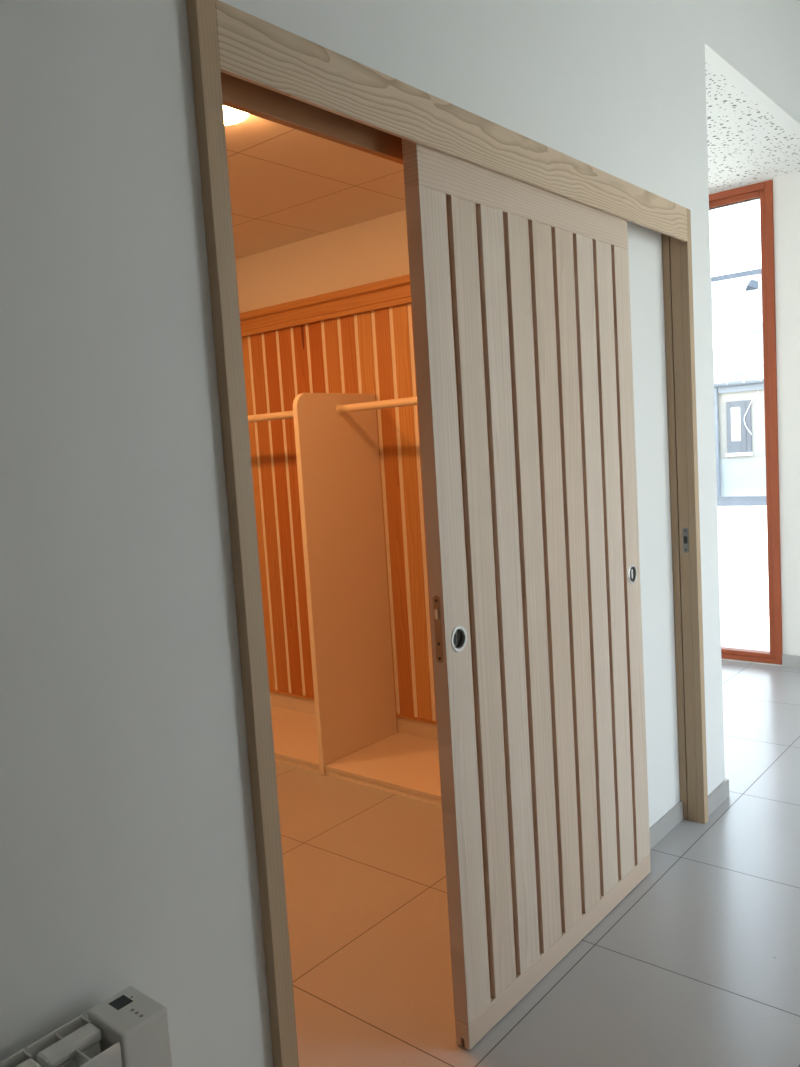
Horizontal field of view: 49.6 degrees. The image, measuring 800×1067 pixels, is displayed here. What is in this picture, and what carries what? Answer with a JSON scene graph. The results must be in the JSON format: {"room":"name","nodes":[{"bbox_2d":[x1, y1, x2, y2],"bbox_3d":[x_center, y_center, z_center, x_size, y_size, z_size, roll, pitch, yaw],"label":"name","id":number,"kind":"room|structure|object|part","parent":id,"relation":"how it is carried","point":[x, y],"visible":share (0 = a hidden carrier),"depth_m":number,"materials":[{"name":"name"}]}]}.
{"room":"hallway","nodes":[
{"label":"hallway","id":0,"kind":"room"},
{"bbox_2d":[225,114,405,259],"bbox_3d":[-1.506,-1.277,2.769,3.200,0.080,3.628,1,7,40],"label":"ceiling","id":1,"kind":"structure","parent":0,"point":[288,185],"depth_m":3.42,"materials":[{"name":"tile"}]},
{"bbox_2d":[223,105,248,124],"bbox_3d":[-0.545,-1.261,2.577,0.208,0.034,0.208,1,7,40],"label":"recessed light","id":2,"kind":"object","parent":1,"relation":"in","point":[231,116],"visible":0.16,"depth_m":2.59,"materials":[{"name":"white glass"}]},
{"bbox_2d":[235,210,409,312],"bbox_3d":[-0.253,-0.665,4.280,3.200,3.350,0.132,1,7,40],"label":"wall","id":3,"kind":"structure","parent":0,"point":[374,250],"depth_m":4.18,"materials":[{"name":"white paint"}]},
{"bbox_2d":[240,274,437,739],"bbox_3d":[-0.276,-0.094,4.264,3.196,2.130,0.049,1,7,40],"label":"cladding","id":4,"kind":"object","parent":3,"relation":"attached to","point":[358,339],"visible":0.24,"depth_m":4.18,"materials":[{"name":"brown wood"}]},
{"bbox_3d":[-0.340,-1.092,4.167,3.196,0.119,0.049,1,7,40],"label":"cornice","id":5,"kind":"part","parent":4,"relation":"part of","materials":[{"name":"brown wood"}]},
{"bbox_2d":[0,0,799,1066],"bbox_3d":[0.041,-0.463,2.001,0.180,3.350,7.250,1,7,40],"label":"wall","id":6,"kind":"structure","parent":0,"point":[128,857],"depth_m":1.37,"materials":[{"name":"white paint"}]},
{"bbox_2d":[0,986,172,1066],"bbox_3d":[-0.581,0.983,1.046,0.131,0.541,0.680,1,7,40],"label":"radiator","id":7,"kind":"object","parent":6,"relation":"attached to","point":[130,1028],"visible":1,"depth_m":1.20,"materials":[{"name":"white metal"}]},
{"bbox_2d":[186,0,298,1066],"bbox_3d":[-0.292,0.133,1.523,0.110,2.300,0.040,1,7,40],"label":"trim","id":8,"kind":"structure","parent":6,"relation":"attached to","point":[201,14],"depth_m":1.47,"materials":[{"name":"brown wood"}]},
{"bbox_2d":[215,0,686,241],"bbox_3d":[0.293,-0.928,2.200,0.110,0.112,1.981,1,7,40],"label":"trim","id":9,"kind":"structure","parent":6,"relation":"attached to","point":[270,72],"depth_m":1.76,"materials":[{"name":"brown wood"}]},
{"bbox_2d":[402,138,650,1049],"bbox_3d":[0.406,0.118,2.321,0.042,2.082,1.020,1,7,40],"label":"sliding door","id":10,"kind":"structure","parent":6,"relation":"in","point":[520,291],"depth_m":2.19,"materials":[{"name":"brown wood"}]},
{"bbox_3d":[0.086,0.215,1.940,0.019,0.154,0.001,1,7,40],"label":"lock plate","id":11,"kind":"part","parent":10,"relation":"part of","materials":[{"name":"brown metal"}]},
{"bbox_2d":[454,629,461,647],"bbox_3d":[0.126,0.239,1.974,0.007,0.043,0.043,1,7,40],"label":"door handle","id":12,"kind":"object","parent":10,"relation":"on","point":[457,632],"depth_m":1.98,"materials":[{"name":"metal"}]},
{"bbox_3d":[0.129,0.239,1.972,0.016,0.060,0.060,1,7,40],"label":"flush pull","id":13,"kind":"part","parent":10,"relation":"part of","materials":[{"name":"metal"}]},
{"bbox_3d":[0.345,-0.857,2.229,0.040,0.119,1.015,1,7,40],"label":"rail","id":14,"kind":"part","parent":10,"relation":"part of","materials":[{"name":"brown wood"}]},
{"bbox_3d":[0.470,1.120,2.421,0.040,0.065,1.015,1,7,40],"label":"rail","id":15,"kind":"part","parent":10,"relation":"part of","materials":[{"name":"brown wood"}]},
{"bbox_3d":[0.710,0.125,2.664,0.016,0.060,0.060,1,7,40],"label":"flush pull","id":16,"kind":"part","parent":10,"relation":"part of","materials":[{"name":"metal"}]},
{"bbox_2d":[649,801,682,849],"bbox_3d":[0.785,1.057,2.877,0.010,0.068,0.787,1,7,40],"label":"baseboard","id":17,"kind":"structure","parent":6,"relation":"attached to","point":[666,823],"depth_m":3.06,"materials":[{"name":"grey tile"}]},
{"bbox_2d":[662,208,707,823],"bbox_3d":[1.008,-0.026,3.058,0.090,2.158,0.038,1,7,40],"label":"trim","id":18,"kind":"structure","parent":6,"relation":"attached to","point":[676,253],"depth_m":3.04,"materials":[{"name":"brown wood"}]},
{"bbox_3d":[1.005,0.024,3.045,0.021,0.090,0.002,1,7,40],"label":"strike plate","id":19,"kind":"part","parent":18,"relation":"part of","materials":[{"name":"metal"}]},
{"bbox_2d":[708,778,728,815],"bbox_3d":[-0.109,0.973,4.338,3.392,0.066,0.256,1,7,40],"label":"baseboard","id":20,"kind":"structure","parent":6,"relation":"attached to","point":[720,793],"depth_m":3.26,"materials":[{"name":"grey tile"}]},
{"bbox_2d":[275,660,799,1066],"bbox_3d":[-0.175,1.234,2.450,5.720,0.080,7.270,1,7,40],"label":"floor","id":21,"kind":"structure","parent":0,"point":[698,965],"depth_m":2.46,"materials":[{"name":"grey tile"}]},
{"bbox_2d":[271,705,441,806],"bbox_3d":[-0.361,1.014,4.187,3.196,0.045,0.526,1,7,40],"label":"platform","id":22,"kind":"object","parent":21,"relation":"on","point":[403,764],"visible":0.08,"depth_m":3.88,"materials":[{"name":"beige laminate"}]},
{"bbox_2d":[293,393,396,775],"bbox_3d":[-0.236,0.208,3.939,0.028,1.676,0.508,1,7,40],"label":"divider panel","id":23,"kind":"object","parent":22,"relation":"on","point":[338,463],"visible":1,"depth_m":3.90,"materials":[{"name":"beige laminate"}]},
{"bbox_2d":[248,411,292,422],"bbox_3d":[-0.994,-0.567,4.464,1.830,0.043,0.043,1,7,40],"label":"rail","id":24,"kind":"object","parent":23,"relation":"attached to","point":[286,414],"visible":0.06,"depth_m":4.13,"materials":[{"name":"brown wood"}]},
{"bbox_2d":[336,397,417,413],"bbox_3d":[0.244,-0.545,3.428,1.342,0.043,0.043,1,7,40],"label":"rail","id":25,"kind":"object","parent":23,"relation":"attached to","point":[411,401],"visible":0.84,"depth_m":3.70,"materials":[{"name":"brown wood"}]},
{"bbox_2d":[705,43,799,192],"bbox_3d":[0.420,-1.936,4.918,3.380,0.104,1.990,1,7,40],"label":"ceiling","id":26,"kind":"structure","parent":0,"point":[751,138],"depth_m":4.05,"materials":[{"name":"white tile"}]},
{"bbox_2d":[709,171,799,665],"bbox_3d":[2.117,-0.860,5.160,5.700,3.430,0.300,1,7,40],"label":"wall","id":27,"kind":"structure","parent":0,"point":[786,188],"depth_m":4.90,"materials":[{"name":"white paint"}]},
{"bbox_2d":[709,180,782,664],"bbox_3d":[1.257,-0.621,5.759,2.420,2.763,0.091,1,7,40],"label":"window","id":28,"kind":"structure","parent":27,"relation":"in","point":[763,191],"depth_m":4.98,"materials":[{"name":"brown wood"}]},
{"bbox_2d":[782,654,799,668],"bbox_3d":[3.275,0.765,4.227,2.680,0.075,0.012,1,7,40],"label":"baseboard","id":29,"kind":"structure","parent":27,"relation":"attached to","point":[789,661],"depth_m":5.05,"materials":[{"name":"grey tile"}]},
{"label":"outside","id":30,"kind":"structure","parent":0,"visible":0},
{"bbox_2d":[717,506,769,650],"bbox_3d":[15.811,-1.355,20.664,100.000,0.280,130.000,1,7,40],"label":"ground","id":31,"kind":"structure","parent":30,"point":[742,530],"depth_m":9.13,"materials":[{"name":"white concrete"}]},
{"bbox_2d":[711,268,765,496],"bbox_3d":[10.722,-4.812,26.975,22.640,6.570,10.465,1,7,40],"label":"house","id":32,"kind":"structure","parent":31,"relation":"on","point":[737,323],"depth_m":22.70,"materials":[{"name":"stone"}]},
{"bbox_3d":[8.792,-2.051,22.428,0.670,0.084,0.120,1,7,40],"label":"sill","id":33,"kind":"part","parent":32,"relation":"part of","materials":[{"name":"white concrete"}]},
{"bbox_2d":[726,400,751,452],"bbox_3d":[8.769,-2.754,22.381,0.615,1.326,0.060,1,7,40],"label":"window","id":34,"kind":"structure","parent":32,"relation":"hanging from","point":[738,412],"depth_m":22.37,"materials":[{"name":"grey glass"}]},
{"bbox_2d":[745,279,757,290],"bbox_3d":[10.572,-7.410,25.781,0.470,0.410,0.420,1,7,40],"label":"wall lamp","id":35,"kind":"object","parent":32,"relation":"attached to","point":[752,285],"depth_m":25.75,"materials":[{"name":"metal"}]},
{"bbox_2d":[717,496,766,505],"bbox_3d":[6.617,-0.812,22.154,24.000,0.077,3.200,1,7,40],"label":"gravel strip","id":36,"kind":"object","parent":31,"relation":"on","point":[735,500],"visible":0.02,"depth_m":20.53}
]}

